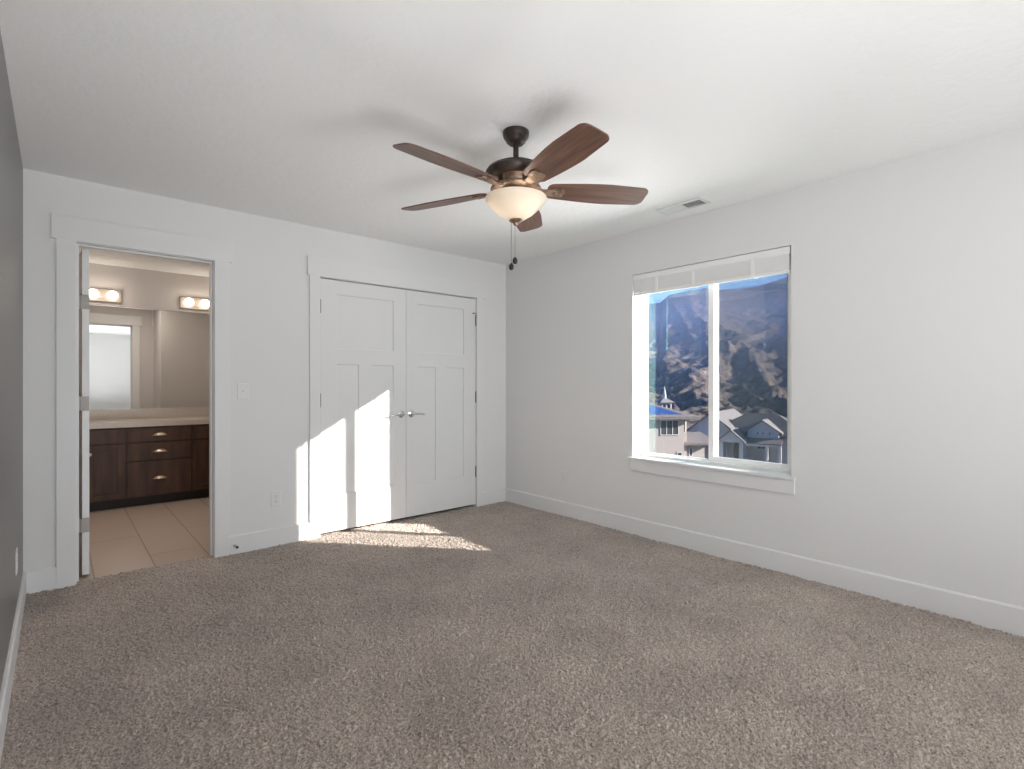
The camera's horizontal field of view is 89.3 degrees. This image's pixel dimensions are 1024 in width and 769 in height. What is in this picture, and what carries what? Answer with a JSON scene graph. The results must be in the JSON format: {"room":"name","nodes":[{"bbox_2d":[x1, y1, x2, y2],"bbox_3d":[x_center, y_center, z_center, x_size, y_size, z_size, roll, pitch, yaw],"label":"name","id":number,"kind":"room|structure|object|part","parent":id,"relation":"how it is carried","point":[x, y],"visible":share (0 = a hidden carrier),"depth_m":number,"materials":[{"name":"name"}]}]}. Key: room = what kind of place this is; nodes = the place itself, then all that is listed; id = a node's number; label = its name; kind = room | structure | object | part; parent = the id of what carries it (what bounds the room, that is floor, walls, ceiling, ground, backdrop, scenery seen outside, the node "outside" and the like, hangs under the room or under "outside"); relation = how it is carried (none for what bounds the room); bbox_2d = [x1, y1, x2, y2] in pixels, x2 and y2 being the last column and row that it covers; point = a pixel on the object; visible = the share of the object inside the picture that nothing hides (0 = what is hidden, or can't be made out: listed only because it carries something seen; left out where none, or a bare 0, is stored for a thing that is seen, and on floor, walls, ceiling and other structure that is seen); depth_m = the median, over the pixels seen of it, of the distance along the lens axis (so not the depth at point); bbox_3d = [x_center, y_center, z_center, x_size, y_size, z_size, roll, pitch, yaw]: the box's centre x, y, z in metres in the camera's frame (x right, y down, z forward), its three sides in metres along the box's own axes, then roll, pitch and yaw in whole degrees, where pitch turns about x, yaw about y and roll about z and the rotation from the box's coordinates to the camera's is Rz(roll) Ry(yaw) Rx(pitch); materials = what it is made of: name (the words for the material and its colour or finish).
{"room":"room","nodes":[
{"label":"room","id":0,"kind":"room"},
{"bbox_2d":[0,30,22,691],"bbox_3d":[-0.608,0.031,0.388,0.100,2.540,6.784,0,0,-41],"label":"wall","id":1,"kind":"structure","parent":0,"point":[11,168],"depth_m":2.19,"materials":[{"name":"grey paint"}]},
{"bbox_2d":[0,571,25,763],"bbox_3d":[-0.598,1.143,0.463,0.014,0.140,6.684,0,0,-41],"label":"baseboard","id":2,"kind":"structure","parent":1,"relation":"attached to","point":[6,688],"depth_m":2.06,"materials":[{"name":"white paint"}]},
{"bbox_2d":[15,548,17,574],"bbox_3d":[-2.351,0.839,2.460,0.008,0.116,0.072,0,0,-41],"label":"electrical outlet","id":3,"kind":"object","parent":1,"relation":"attached to","point":[16,550],"visible":1,"depth_m":2.43,"materials":[{"name":"white plastic"}]},
{"bbox_2d":[89,263,208,409],"bbox_3d":[-3.987,-0.019,5.614,2.300,2.440,0.100,0,0,-41],"label":"wall","id":4,"kind":"structure","parent":0,"point":[140,288],"depth_m":5.60,"materials":[{"name":"grey paint"}]},
{"bbox_2d":[89,288,121,302],"bbox_3d":[-4.238,-0.917,5.241,0.472,0.132,0.131,0,0,-41],"label":"vanity light","id":5,"kind":"object","parent":4,"relation":"attached to","point":[95,294],"visible":0.58,"depth_m":5.31,"materials":[{"name":"beige glass"}]},
{"bbox_3d":[-4.225,-0.917,5.226,0.092,0.092,0.092,0,0,-41],"label":"globe bulb","id":6,"kind":"part","parent":5,"relation":"part of","materials":[{"name":"white glass"}]},
{"bbox_3d":[-4.108,-0.917,5.329,0.092,0.092,0.092,0,0,-41],"label":"globe bulb","id":7,"kind":"part","parent":5,"relation":"part of","materials":[{"name":"white glass"}]},
{"bbox_2d":[89,304,208,409],"bbox_3d":[-3.952,-0.282,5.573,1.900,1.076,0.009,0,0,-41],"label":"bathroom mirror","id":8,"kind":"object","parent":4,"relation":"attached to","point":[139,357],"visible":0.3,"depth_m":5.58,"materials":[{"name":"clear glass"}]},
{"bbox_2d":[89,407,208,419],"bbox_3d":[-3.949,0.310,5.569,2.090,0.102,0.018,0,0,-41],"label":"backsplash","id":9,"kind":"structure","parent":4,"relation":"attached to","point":[191,411],"depth_m":5.58,"materials":[{"name":"stone"}]},
{"bbox_2d":[180,296,208,310],"bbox_3d":[-3.493,-0.917,5.893,0.472,0.132,0.131,0,0,-41],"label":"vanity light","id":10,"kind":"object","parent":4,"relation":"attached to","point":[185,302],"visible":0.63,"depth_m":5.84,"materials":[{"name":"beige glass"}]},
{"bbox_3d":[-3.598,-0.917,5.776,0.092,0.092,0.092,0,0,-41],"label":"globe bulb","id":11,"kind":"part","parent":10,"relation":"part of","materials":[{"name":"white glass"}]},
{"bbox_3d":[-3.480,-0.917,5.878,0.092,0.092,0.092,0,0,-41],"label":"globe bulb","id":12,"kind":"part","parent":10,"relation":"part of","materials":[{"name":"white glass"}]},
{"bbox_2d":[23,169,505,571],"bbox_3d":[-1.433,-0.019,4.251,3.950,2.440,0.116,0,0,-41],"label":"wall","id":13,"kind":"structure","parent":0,"point":[269,279],"depth_m":3.77,"materials":[{"name":"white paint"}]},
{"bbox_2d":[79,249,88,574],"bbox_3d":[-2.931,0.171,3.538,0.092,2.036,0.800,0,0,-43],"label":"door","id":14,"kind":"structure","parent":13,"relation":"in","point":[84,253],"depth_m":3.25,"materials":[{"name":"white paint"}]},
{"bbox_2d":[51,213,232,588],"bbox_3d":[-2.394,0.105,3.416,0.961,2.217,0.161,0,0,-41],"label":"door frame","id":15,"kind":"structure","parent":13,"relation":"attached to","point":[70,233],"depth_m":3.19,"materials":[{"name":"white paint"}]},
{"bbox_3d":[-2.659,0.175,3.089,0.088,2.076,0.018,0,0,-41],"label":"casing leg","id":16,"kind":"part","parent":15,"relation":"part of","materials":[{"name":"white paint"}]},
{"bbox_3d":[-2.036,0.175,3.634,0.089,2.076,0.018,0,0,-41],"label":"casing leg","id":17,"kind":"part","parent":15,"relation":"part of","materials":[{"name":"white paint"}]},
{"bbox_2d":[237,383,247,398],"bbox_3d":[-1.932,0.049,3.724,0.072,0.116,0.021,0,0,-41],"label":"light switch","id":18,"kind":"object","parent":13,"relation":"attached to","point":[242,388],"visible":1,"depth_m":3.73,"materials":[{"name":"white plastic"}]},
{"bbox_2d":[26,488,505,593],"bbox_3d":[-1.430,1.143,4.168,3.616,0.140,0.014,0,0,-41],"label":"baseboard","id":19,"kind":"structure","parent":13,"relation":"attached to","point":[37,580],"depth_m":3.79,"materials":[{"name":"white paint"}]},
{"bbox_2d":[271,490,280,506],"bbox_3d":[-1.766,0.855,3.878,0.072,0.116,0.008,0,0,-41],"label":"electrical outlet","id":20,"kind":"object","parent":13,"relation":"attached to","point":[275,495],"visible":1,"depth_m":3.87,"materials":[{"name":"white plastic"}]},
{"bbox_2d":[320,278,405,533],"bbox_3d":[-1.227,0.169,4.345,0.773,2.024,0.090,0,0,-41],"label":"door","id":21,"kind":"structure","parent":13,"relation":"in","point":[363,326],"depth_m":4.34,"materials":[{"name":"white paint"}]},
{"bbox_3d":[-1.000,0.261,4.520,0.165,0.066,0.055,0,0,-41],"label":"handle","id":22,"kind":"part","parent":21,"relation":"part of","materials":[{"name":"silver metal"}]},
{"bbox_2d":[307,255,486,538],"bbox_3d":[-0.959,0.106,4.655,1.778,2.215,0.134,0,0,-41],"label":"door frame","id":23,"kind":"structure","parent":13,"relation":"attached to","point":[317,267],"depth_m":4.26,"materials":[{"name":"white paint"}]},
{"bbox_3d":[-1.546,0.179,4.063,0.081,2.068,0.018,0,0,-41],"label":"casing leg","id":24,"kind":"part","parent":23,"relation":"part of","materials":[{"name":"white paint"}]},
{"bbox_3d":[-0.322,0.179,5.136,0.076,2.068,0.018,0,0,-41],"label":"casing leg","id":25,"kind":"part","parent":23,"relation":"part of","materials":[{"name":"white paint"}]},
{"bbox_2d":[406,290,476,516],"bbox_3d":[-0.639,0.169,4.860,0.783,2.024,0.090,0,0,-41],"label":"door","id":26,"kind":"structure","parent":13,"relation":"in","point":[440,329],"depth_m":4.85,"materials":[{"name":"white paint"}]},
{"bbox_3d":[-0.850,0.261,4.652,0.165,0.066,0.055,0,0,-41],"label":"handle","id":27,"kind":"part","parent":26,"relation":"part of","materials":[{"name":"silver metal"}]},
{"bbox_2d":[352,505,468,528],"bbox_3d":[0.611,1.382,1.918,3.950,0.238,7.520,0,0,-41],"label":"floor slab","id":28,"kind":"structure","parent":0,"point":[468,505],"depth_m":4.90,"materials":[{"name":"grey"}]},
{"bbox_2d":[0,497,1023,768],"bbox_3d":[-1.042,1.221,3.507,3.954,0.060,7.150,0,0,-41],"label":"floor","id":29,"kind":"structure","parent":0,"point":[499,635],"depth_m":2.26,"materials":[{"name":"carpet"}]},
{"bbox_2d":[89,424,208,511],"bbox_3d":[-3.761,0.812,5.355,2.090,0.786,0.575,0,0,-41],"label":"bathroom vanity","id":30,"kind":"object","parent":29,"relation":"on","point":[134,466],"visible":0.35,"depth_m":5.14,"materials":[{"name":"brown wood"}]},
{"bbox_3d":[-3.868,0.842,4.934,0.290,0.525,0.021,0,0,-41],"label":"cabinet door","id":31,"kind":"part","parent":30,"relation":"part of","materials":[{"name":"brown wood"}]},
{"bbox_2d":[89,407,208,428],"bbox_3d":[-3.769,0.339,5.365,2.090,0.160,0.562,0,0,-41],"label":"countertop","id":32,"kind":"structure","parent":30,"relation":"on","point":[151,417],"depth_m":5.40,"materials":[{"name":"stone"}]},
{"bbox_3d":[-3.544,0.932,5.216,0.537,0.342,0.019,0,0,-41],"label":"drawer","id":33,"kind":"part","parent":30,"relation":"part of","materials":[{"name":"brown wood"}]},
{"bbox_3d":[-3.544,0.664,5.216,0.537,0.170,0.019,0,0,-41],"label":"drawer","id":34,"kind":"part","parent":30,"relation":"part of","materials":[{"name":"brown wood"}]},
{"bbox_3d":[-3.544,0.499,5.216,0.537,0.136,0.019,0,0,-41],"label":"drawer","id":35,"kind":"part","parent":30,"relation":"part of","materials":[{"name":"brown wood"}]},
{"bbox_3d":[-3.528,0.928,5.197,0.120,0.031,0.030,0,0,-41],"label":"cup pull","id":36,"kind":"part","parent":30,"relation":"part of","materials":[{"name":"silver metal"}]},
{"bbox_3d":[-3.528,0.660,5.197,0.120,0.031,0.030,0,0,-41],"label":"cup pull","id":37,"kind":"part","parent":30,"relation":"part of","materials":[{"name":"silver metal"}]},
{"bbox_3d":[-3.528,0.495,5.197,0.120,0.031,0.030,0,0,-41],"label":"cup pull","id":38,"kind":"part","parent":30,"relation":"part of","materials":[{"name":"silver metal"}]},
{"bbox_3d":[-3.222,0.842,5.500,0.288,0.525,0.021,0,0,-41],"label":"cabinet door","id":39,"kind":"part","parent":30,"relation":"part of","materials":[{"name":"brown wood"}]},
{"bbox_2d":[0,0,1023,276],"bbox_3d":[-0.194,-1.314,2.609,4.250,0.150,9.620,0,0,-41],"label":"ceiling","id":40,"kind":"structure","parent":0,"point":[295,111],"depth_m":2.23,"materials":[{"name":"white paint"}]},
{"bbox_2d":[393,123,647,269],"bbox_3d":[-0.004,-0.902,2.507,1.260,0.673,1.295,0,0,-41],"label":"ceiling fan","id":41,"kind":"object","parent":40,"relation":"hanging from","point":[516,195],"visible":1,"depth_m":2.44,"materials":[{"name":"brown wood"}]},
{"bbox_3d":[-0.349,-0.959,2.729,0.515,0.042,0.160,0,0,27],"label":"blade","id":42,"kind":"part","parent":41,"relation":"part of","materials":[{"name":"brown wood"}]},
{"bbox_3d":[-0.272,-0.959,2.250,0.160,0.042,0.515,0,0,45],"label":"blade","id":43,"kind":"part","parent":41,"relation":"part of","materials":[{"name":"brown wood"}]},
{"bbox_3d":[-0.003,-0.707,2.563,0.004,0.223,0.004,0,0,-19],"label":"pull chain","id":44,"kind":"part","parent":41,"relation":"part of","materials":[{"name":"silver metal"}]},
{"bbox_3d":[0.003,-0.983,2.441,0.098,0.035,0.026,0,0,9],"label":"plate","id":45,"kind":"part","parent":41,"relation":"part of","materials":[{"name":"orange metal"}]},
{"bbox_3d":[0.019,-0.860,2.543,0.299,0.110,0.299,0,0,-41],"label":"lamp shade","id":46,"kind":"part","parent":41,"relation":"part of","materials":[{"name":"white glass"}]},
{"bbox_3d":[0.082,-0.959,2.950,0.160,0.042,0.515,0,0,9],"label":"blade","id":47,"kind":"part","parent":41,"relation":"part of","materials":[{"name":"brown wood"}]},
{"bbox_3d":[0.208,-0.959,2.176,0.160,0.042,0.515,0,0,-27],"label":"blade","id":48,"kind":"part","parent":41,"relation":"part of","materials":[{"name":"brown wood"}]},
{"bbox_3d":[0.426,-0.959,2.609,0.515,0.042,0.160,0,0,-9],"label":"blade","id":49,"kind":"part","parent":41,"relation":"part of","materials":[{"name":"brown wood"}]},
{"bbox_2d":[655,197,710,214],"bbox_3d":[1.184,-1.234,3.593,0.144,0.009,0.348,0,0,-41],"label":"ceiling vent","id":50,"kind":"object","parent":40,"relation":"in","point":[699,201],"visible":1,"depth_m":3.58,"materials":[{"name":"white metal"}]},
{"bbox_2d":[506,127,1023,607],"bbox_3d":[2.248,0.131,2.890,0.205,2.740,6.784,0,0,-41],"label":"wall","id":51,"kind":"structure","parent":0,"point":[907,274],"depth_m":3.04,"materials":[{"name":"white paint"}]},
{"bbox_2d":[627,273,795,494],"bbox_3d":[1.438,-0.097,3.794,0.242,1.579,1.264,0,0,-41],"label":"window","id":52,"kind":"structure","parent":51,"relation":"in","point":[768,476],"depth_m":3.81,"materials":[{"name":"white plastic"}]},
{"bbox_3d":[1.306,-0.141,4.057,0.020,1.422,0.608,0,0,-41],"label":"sash","id":53,"kind":"part","parent":52,"relation":"part of","materials":[{"name":"clear glass"}]},
{"bbox_3d":[1.396,0.594,3.757,0.130,0.020,1.264,0,0,-41],"label":"sill","id":54,"kind":"part","parent":52,"relation":"part of","materials":[{"name":"white paint"}]},
{"bbox_2d":[633,246,790,348],"bbox_3d":[1.389,-0.584,3.751,0.072,0.598,1.188,0,0,-41],"label":"window blind","id":55,"kind":"object","parent":52,"relation":"attached to","point":[777,261],"visible":0.87,"depth_m":3.66,"materials":[{"name":"white"}]},
{"bbox_3d":[1.382,-0.724,3.745,0.026,0.020,1.182,0,0,-41],"label":"rail","id":56,"kind":"part","parent":55,"relation":"part of","materials":[{"name":"white plastic"}]},
{"bbox_3d":[1.655,-0.141,3.620,0.022,1.422,0.588,0,0,-41],"label":"sash","id":57,"kind":"part","parent":52,"relation":"part of","materials":[{"name":"clear glass"}]},
{"bbox_2d":[505,488,1023,636],"bbox_3d":[2.133,1.143,2.856,0.014,0.140,6.684,0,0,-41],"label":"baseboard","id":58,"kind":"structure","parent":51,"relation":"attached to","point":[990,614],"depth_m":3.18,"materials":[{"name":"white paint"}]},
{"label":"outside","id":59,"kind":"structure","parent":0,"visible":0},
{"bbox_3d":[27.535,9.010,44.067,90.500,8.380,150.000,0,0,-41],"label":"ground","id":60,"kind":"structure","parent":59,"visible":0},
{"bbox_2d":[655,386,674,408],"bbox_3d":[22.073,6.296,75.000,3.200,12.158,3.200,0,0,-7],"label":"cupola","id":61,"kind":"object","parent":60,"relation":"on","point":[665,402],"visible":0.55,"depth_m":74.44,"materials":[{"name":"grey"}]},
{"bbox_2d":[648,403,708,458],"bbox_3d":[15.045,6.740,57.869,13.850,9.341,8.000,0,0,-7],"label":"stucco house","id":62,"kind":"structure","parent":60,"relation":"on","point":[667,427],"depth_m":54.85,"materials":[{"name":"grey"}]},
{"bbox_3d":[14.209,2.689,55.722,7.150,0.938,2.750,0,0,-7],"label":"roof panel","id":63,"kind":"part","parent":62,"relation":"part of","materials":[{"name":"blue"}]},
{"bbox_3d":[16.651,4.560,54.786,2.010,1.560,0.040,0,0,-7],"label":"pane","id":64,"kind":"part","parent":62,"relation":"part of","materials":[{"name":"grey glass"}]},
{"bbox_2d":[687,408,786,463],"bbox_3d":[31.190,6.620,67.086,13.812,6.262,15.250,0,0,35],"label":"gabled house","id":65,"kind":"structure","parent":60,"relation":"on","point":[748,436],"depth_m":62.66,"materials":[{"name":"grey"}]},
{"bbox_3d":[27.392,8.321,63.606,1.777,2.861,0.200,0,0,35],"label":"garage door","id":66,"kind":"part","parent":65,"relation":"part of","materials":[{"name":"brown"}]},
{"bbox_3d":[29.453,8.476,59.910,0.280,2.552,0.280,0,0,35],"label":"porch post","id":67,"kind":"part","parent":65,"relation":"part of","materials":[{"name":"grey"}]},
{"bbox_3d":[30.580,8.476,59.128,0.280,2.552,0.280,0,0,35],"label":"porch post","id":68,"kind":"part","parent":65,"relation":"part of","materials":[{"name":"grey"}]},
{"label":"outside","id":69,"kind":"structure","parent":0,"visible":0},
{"bbox_2d":[648,277,786,431],"bbox_3d":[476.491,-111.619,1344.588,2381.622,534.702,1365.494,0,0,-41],"label":"mountain","id":70,"kind":"structure","parent":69,"point":[752,378],"depth_m":576.03}
]}

